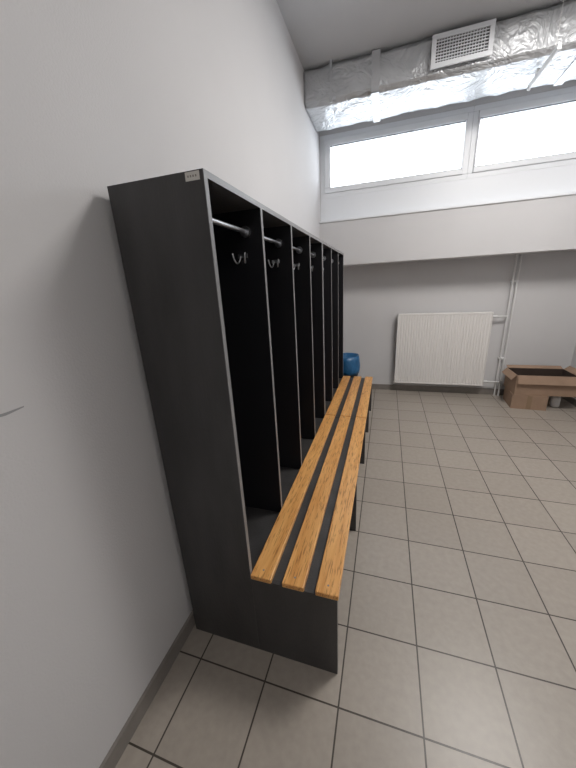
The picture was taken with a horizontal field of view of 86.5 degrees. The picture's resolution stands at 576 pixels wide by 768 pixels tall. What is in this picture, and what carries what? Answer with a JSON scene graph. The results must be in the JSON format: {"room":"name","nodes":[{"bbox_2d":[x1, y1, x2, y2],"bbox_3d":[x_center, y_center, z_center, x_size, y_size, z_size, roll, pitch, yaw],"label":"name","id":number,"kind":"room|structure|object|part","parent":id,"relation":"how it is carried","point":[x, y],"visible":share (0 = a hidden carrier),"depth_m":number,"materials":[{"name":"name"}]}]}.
{"room":"changing room","nodes":[
{"label":"changing room","id":0,"kind":"room"},
{"bbox_2d":[0,0,320,767],"bbox_3d":[-0.496,-0.614,1.390,0.150,3.470,7.300,3,19,17],"label":"wall","id":1,"kind":"structure","parent":0,"point":[95,95],"depth_m":0.92,"materials":[{"name":"paint"}]},
{"bbox_2d":[0,406,23,416],"bbox_3d":[-0.661,0.072,0.704,0.001,0.010,0.100,3,19,17],"label":"cable","id":2,"kind":"object","parent":1,"relation":"attached to","point":[14,410],"depth_m":0.72,"materials":[{"name":"grey"}]},
{"bbox_2d":[99,610,194,767],"bbox_3d":[-0.368,1.042,1.772,0.012,0.075,6.750,3,19,17],"label":"baseboard","id":3,"kind":"structure","parent":1,"relation":"attached to","point":[114,754],"depth_m":1.19,"materials":[{"name":"tile"}]},
{"bbox_2d":[320,79,575,147],"bbox_3d":[1.878,-3.034,3.282,3.050,0.270,0.390,3,19,17],"label":"lintel","id":4,"kind":"object","parent":1,"relation":"attached to","point":[518,93],"visible":0.11,"depth_m":3.21,"materials":[{"name":"paint"}]},
{"bbox_2d":[320,106,474,193],"bbox_3d":[1.163,-2.600,3.477,1.607,0.600,0.085,3,19,17],"label":"window","id":5,"kind":"structure","parent":4,"relation":"attached to","point":[458,116],"depth_m":3.41,"materials":[{"name":"white plastic"}]},
{"bbox_3d":[0.479,-2.600,3.692,0.075,0.430,0.070,3,19,17],"label":"sash","id":6,"kind":"part","parent":5,"relation":"part of","materials":[{"name":"white plastic"}]},
{"bbox_3d":[1.175,-2.339,3.554,1.507,0.055,0.070,3,19,17],"label":"sash bottom","id":7,"kind":"part","parent":5,"relation":"part of","materials":[{"name":"white plastic"}]},
{"bbox_2d":[331,168,460,187],"bbox_3d":[1.198,-2.362,3.525,1.415,0.005,0.024,3,19,17],"label":"bottom gasket","id":8,"kind":"object","parent":5,"relation":"on","point":[459,168],"visible":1,"depth_m":3.49,"materials":[{"name":"grey rubber"}]},
{"bbox_3d":[1.873,-2.537,3.259,0.017,0.430,0.070,3,19,17],"label":"sash","id":9,"kind":"part","parent":5,"relation":"part of","materials":[{"name":"white plastic"}]},
{"bbox_2d":[473,86,575,172],"bbox_3d":[2.618,-2.534,3.026,1.443,0.600,0.085,3,19,17],"label":"window","id":10,"kind":"structure","parent":4,"relation":"attached to","point":[566,95],"depth_m":3.05,"materials":[{"name":"white plastic"}]},
{"bbox_3d":[1.985,-2.532,3.224,0.018,0.430,0.070,3,19,17],"label":"sash","id":11,"kind":"part","parent":10,"relation":"part of","materials":[{"name":"white plastic"}]},
{"bbox_3d":[2.630,-2.273,3.102,1.343,0.055,0.070,3,19,17],"label":"sash bottom","id":12,"kind":"part","parent":10,"relation":"part of","materials":[{"name":"white plastic"}]},
{"bbox_2d":[479,151,575,165],"bbox_3d":[2.605,-2.299,3.088,1.265,0.005,0.024,3,19,17],"label":"bottom gasket","id":13,"kind":"object","parent":10,"relation":"on","point":[574,151],"visible":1,"depth_m":3.12,"materials":[{"name":"grey"}]},
{"bbox_2d":[320,194,575,266],"bbox_3d":[1.978,-1.809,3.781,3.050,0.505,0.780,3,19,17],"label":"beam","id":14,"kind":"structure","parent":1,"relation":"attached to","point":[541,225],"depth_m":3.42,"materials":[{"name":"white paint"}]},
{"bbox_2d":[320,191,575,222],"bbox_3d":[1.875,-1.968,3.427,3.050,0.025,0.205,3,19,17],"label":"trim","id":15,"kind":"structure","parent":14,"relation":"on","point":[574,192],"depth_m":3.34,"materials":[{"name":"white plastic"}]},
{"bbox_2d":[321,164,575,220],"bbox_3d":[1.880,-2.116,3.422,3.050,0.260,0.080,3,19,17],"label":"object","id":16,"kind":"structure","parent":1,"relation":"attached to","point":[560,179],"depth_m":3.39,"materials":[{"name":"white plastic"}]},
{"bbox_2d":[321,174,466,198],"bbox_3d":[1.182,-2.293,3.583,1.607,0.050,0.070,3,19,17],"label":"frame","id":17,"kind":"object","parent":16,"relation":"on","point":[464,176],"visible":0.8,"depth_m":3.53,"materials":[{"name":"white plastic"}]},
{"bbox_2d":[320,141,324,194],"bbox_3d":[0.424,-2.612,3.723,0.050,0.550,0.070,3,19,17],"label":"frame","id":18,"kind":"object","parent":17,"relation":"on","point":[321,142],"visible":0.66,"depth_m":3.69,"materials":[{"name":"white plastic"}]},
{"bbox_2d":[462,112,473,174],"bbox_3d":[1.909,-2.545,3.261,0.050,0.550,0.070,3,19,17],"label":"frame","id":19,"kind":"object","parent":17,"relation":"on","point":[471,114],"visible":0.66,"depth_m":3.23,"materials":[{"name":"white plastic"}]},
{"bbox_2d":[467,158,575,178],"bbox_3d":[2.637,-2.227,3.132,1.443,0.050,0.070,3,19,17],"label":"frame","id":20,"kind":"object","parent":16,"relation":"on","point":[569,161],"visible":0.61,"depth_m":3.16,"materials":[{"name":"white plastic"}]},
{"bbox_2d":[467,111,478,173],"bbox_3d":[1.957,-2.543,3.246,0.050,0.550,0.070,3,19,17],"label":"frame","id":21,"kind":"object","parent":20,"relation":"on","point":[476,113],"visible":0.69,"depth_m":3.21,"materials":[{"name":"white plastic"}]},
{"bbox_2d":[115,389,575,767],"bbox_3d":[1.123,1.152,1.461,3.350,0.100,7.300,3,19,17],"label":"floor","id":22,"kind":"structure","parent":0,"point":[457,600],"depth_m":1.39,"materials":[{"name":"tile"}]},
{"bbox_2d":[107,168,324,648],"bbox_3d":[-0.093,0.054,1.881,0.327,1.858,1.633,3,19,17],"label":"locker","id":23,"kind":"object","parent":22,"relation":"on","point":[225,291],"visible":0.99,"depth_m":1.23,"materials":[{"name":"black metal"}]},
{"bbox_3d":[-0.332,0.301,1.152,0.325,1.858,0.018,3,19,17],"label":"panel","id":24,"kind":"part","parent":23,"relation":"part of","materials":[{"name":"black wood"}]},
{"bbox_3d":[-0.207,-0.508,1.244,0.010,0.040,0.045,13,24,41],"label":"hook arm","id":25,"kind":"part","parent":23,"relation":"part of","materials":[{"name":"silver metal"}]},
{"bbox_3d":[-0.185,-0.524,1.253,0.044,0.016,0.004,3,19,17],"label":"hook plate","id":26,"kind":"part","parent":23,"relation":"part of","materials":[{"name":"silver metal"}]},
{"bbox_2d":[240,226,250,237],"bbox_3d":[-0.170,-0.604,1.215,0.042,0.040,0.014,3,19,17],"label":"socket","id":27,"kind":"object","parent":23,"relation":"attached to","point":[247,234],"depth_m":1.21,"materials":[{"name":"silver metal"}]},
{"bbox_2d":[275,239,282,247],"bbox_3d":[-0.049,-0.729,1.584,0.042,0.040,0.014,3,19,17],"label":"socket","id":28,"kind":"object","parent":23,"relation":"attached to","point":[280,241],"depth_m":1.58,"materials":[{"name":"silver metal"}]},
{"bbox_2d":[251,415,365,673],"bbox_3d":[0.270,0.741,1.993,0.356,0.446,1.637,3,19,17],"label":"wooden bench","id":29,"kind":"object","parent":22,"relation":"on","point":[296,577],"visible":1,"depth_m":1.34,"materials":[{"name":"brown wood"}]},
{"bbox_3d":[0.030,0.998,1.270,0.350,0.423,0.018,3,19,17],"label":"panel","id":30,"kind":"part","parent":29,"relation":"part of","materials":[{"name":"black wood"}]},
{"bbox_3d":[0.506,0.503,2.730,0.350,0.423,0.018,3,19,17],"label":"panel","id":31,"kind":"part","parent":29,"relation":"part of","materials":[{"name":"black wood"}]},
{"bbox_3d":[0.269,0.759,2.003,0.350,0.405,0.018,3,19,17],"label":"panel","id":32,"kind":"part","parent":29,"relation":"part of","materials":[{"name":"black wood"}]},
{"bbox_2d":[322,241,343,413],"bbox_3d":[0.329,-0.385,3.175,0.327,1.858,1.223,3,19,17],"label":"tall cabinet","id":33,"kind":"object","parent":22,"relation":"on","point":[333,259],"visible":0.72,"depth_m":3.08,"materials":[{"name":"black"}]},
{"bbox_2d":[325,376,372,461],"bbox_3d":[0.693,0.301,3.289,0.356,0.446,1.223,3,19,17],"label":"wooden bench","id":34,"kind":"object","parent":22,"relation":"on","point":[352,398],"visible":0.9,"depth_m":3.11,"materials":[{"name":"brown wood"}]},
{"bbox_2d":[343,353,359,377],"bbox_3d":[0.806,-0.077,4.131,0.323,0.640,0.325,3,19,17],"label":"canister","id":35,"kind":"object","parent":34,"relation":"on","point":[351,361],"visible":0.5,"depth_m":3.94,"materials":[{"name":"blue plastic"}]},
{"bbox_3d":[0.691,0.321,3.297,0.350,0.405,0.018,3,19,17],"label":"panel","id":36,"kind":"part","parent":34,"relation":"part of","materials":[{"name":"black wood"}]},
{"bbox_3d":[0.868,0.127,3.839,0.350,0.423,0.018,3,19,17],"label":"panel","id":37,"kind":"part","parent":34,"relation":"part of","materials":[{"name":"black wood"}]},
{"bbox_2d":[503,387,548,410],"bbox_3d":[2.915,0.167,3.775,0.349,0.175,0.351,4,19,21],"label":"cardboard box","id":38,"kind":"object","parent":22,"relation":"on","point":[530,402],"visible":0.75,"depth_m":3.63,"materials":[{"name":"brown cardboard"}]},
{"bbox_2d":[502,365,575,396],"bbox_3d":[3.030,-0.054,3.694,0.700,0.280,0.456,3,19,17],"label":"cardboard box","id":39,"kind":"object","parent":38,"relation":"on","point":[539,380],"visible":1,"depth_m":3.58,"materials":[{"name":"brown cardboard"}]},
{"bbox_2d":[549,396,560,406],"bbox_3d":[3.214,0.189,3.680,0.100,0.160,0.100,3,19,17],"label":"canister","id":40,"kind":"object","parent":22,"relation":"on","point":[554,401],"visible":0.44,"depth_m":3.65,"materials":[{"name":"white plastic"}]},
{"bbox_2d":[276,0,569,70],"bbox_3d":[0.938,-2.242,0.371,3.350,0.100,7.300,3,19,17],"label":"ceiling","id":41,"kind":"structure","parent":0,"point":[320,31],"depth_m":2.38,"materials":[{"name":"paint"}]},
{"bbox_2d":[304,0,575,131],"bbox_3d":[1.685,-2.810,2.693,3.040,0.315,0.576,3,19,17],"label":"ventilation duct","id":42,"kind":"object","parent":41,"relation":"hanging from","point":[377,86],"visible":0.91,"depth_m":2.68,"materials":[{"name":"metal"}]},
{"bbox_2d":[430,18,495,69],"bbox_3d":[1.404,-2.733,2.475,0.450,0.220,0.035,3,19,17],"label":"air vent grille","id":43,"kind":"object","parent":42,"relation":"attached to","point":[475,41],"visible":1,"depth_m":2.46,"materials":[{"name":"grey metal"}]},
{"bbox_3d":[1.404,-2.671,2.485,0.380,0.006,0.008,3,19,17],"label":"blade","id":44,"kind":"part","parent":43,"relation":"part of","materials":[{"name":"white plastic"}]},
{"bbox_3d":[1.403,-2.690,2.478,0.380,0.006,0.008,3,19,17],"label":"blade","id":45,"kind":"part","parent":43,"relation":"part of","materials":[{"name":"white plastic"}]},
{"bbox_3d":[1.401,-2.729,2.466,0.380,0.006,0.008,3,19,17],"label":"blade","id":46,"kind":"part","parent":43,"relation":"part of","materials":[{"name":"white plastic"}]},
{"bbox_3d":[1.402,-2.710,2.472,0.380,0.006,0.008,3,19,17],"label":"blade","id":47,"kind":"part","parent":43,"relation":"part of","materials":[{"name":"white plastic"}]},
{"bbox_3d":[1.400,-2.749,2.460,0.380,0.006,0.008,3,19,17],"label":"blade","id":48,"kind":"part","parent":43,"relation":"part of","materials":[{"name":"white plastic"}]},
{"bbox_3d":[1.398,-2.788,2.447,0.380,0.006,0.008,3,19,17],"label":"blade","id":49,"kind":"part","parent":43,"relation":"part of","materials":[{"name":"white plastic"}]},
{"bbox_3d":[1.399,-2.768,2.453,0.380,0.006,0.008,3,19,17],"label":"blade","id":50,"kind":"part","parent":43,"relation":"part of","materials":[{"name":"white plastic"}]},
{"bbox_2d":[527,0,563,90],"bbox_3d":[2.035,-2.695,2.401,0.026,0.392,0.540,3,19,17],"label":"strap","id":51,"kind":"object","parent":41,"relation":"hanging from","point":[538,72],"visible":1,"depth_m":2.38,"materials":[{"name":"white plastic"}]},
{"bbox_2d":[343,251,575,388],"bbox_3d":[2.092,-0.790,4.299,3.050,1.760,0.400,3,19,17],"label":"wall","id":52,"kind":"structure","parent":0,"point":[543,323],"depth_m":3.92,"materials":[{"name":"paint"}]},
{"bbox_2d":[394,312,493,385],"bbox_3d":[2.047,-0.471,4.133,1.111,0.960,0.122,3,19,17],"label":"panel radiator","id":53,"kind":"object","parent":52,"relation":"attached to","point":[451,348],"visible":1,"depth_m":4.07,"materials":[{"name":"white metal"}]},
{"bbox_2d":[398,312,493,315],"bbox_3d":[2.016,-0.912,3.971,1.111,0.020,0.082,3,19,17],"label":"grille","id":54,"kind":"object","parent":53,"relation":"attached to","point":[451,313],"depth_m":3.91,"materials":[{"name":"white metal"}]},
{"bbox_2d":[372,384,561,397],"bbox_3d":[2.075,0.072,4.369,3.026,0.080,0.012,3,19,17],"label":"baseboard","id":55,"kind":"structure","parent":52,"relation":"attached to","point":[374,386],"depth_m":4.34,"materials":[{"name":"tile"}]},
{"bbox_2d":[483,254,522,395],"bbox_3d":[2.679,-0.685,3.871,0.232,1.760,0.093,3,19,17],"label":"pipe","id":56,"kind":"object","parent":52,"relation":"attached to","point":[512,280],"visible":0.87,"depth_m":3.82,"materials":[{"name":"white plastic"}]},
{"bbox_2d":[570,344,575,398],"bbox_3d":[2.557,-0.476,0.442,0.150,3.470,7.300,3,19,17],"label":"wall","id":57,"kind":"structure","parent":0,"point":[573,362],"depth_m":3.73,"materials":[{"name":"paint"}]},
{"bbox_2d":[562,397,575,406],"bbox_3d":[2.530,1.173,0.871,0.012,0.075,6.750,3,19,17],"label":"baseboard","id":58,"kind":"structure","parent":57,"relation":"attached to","point":[571,400],"depth_m":3.73,"materials":[{"name":"tile"}]}
]}

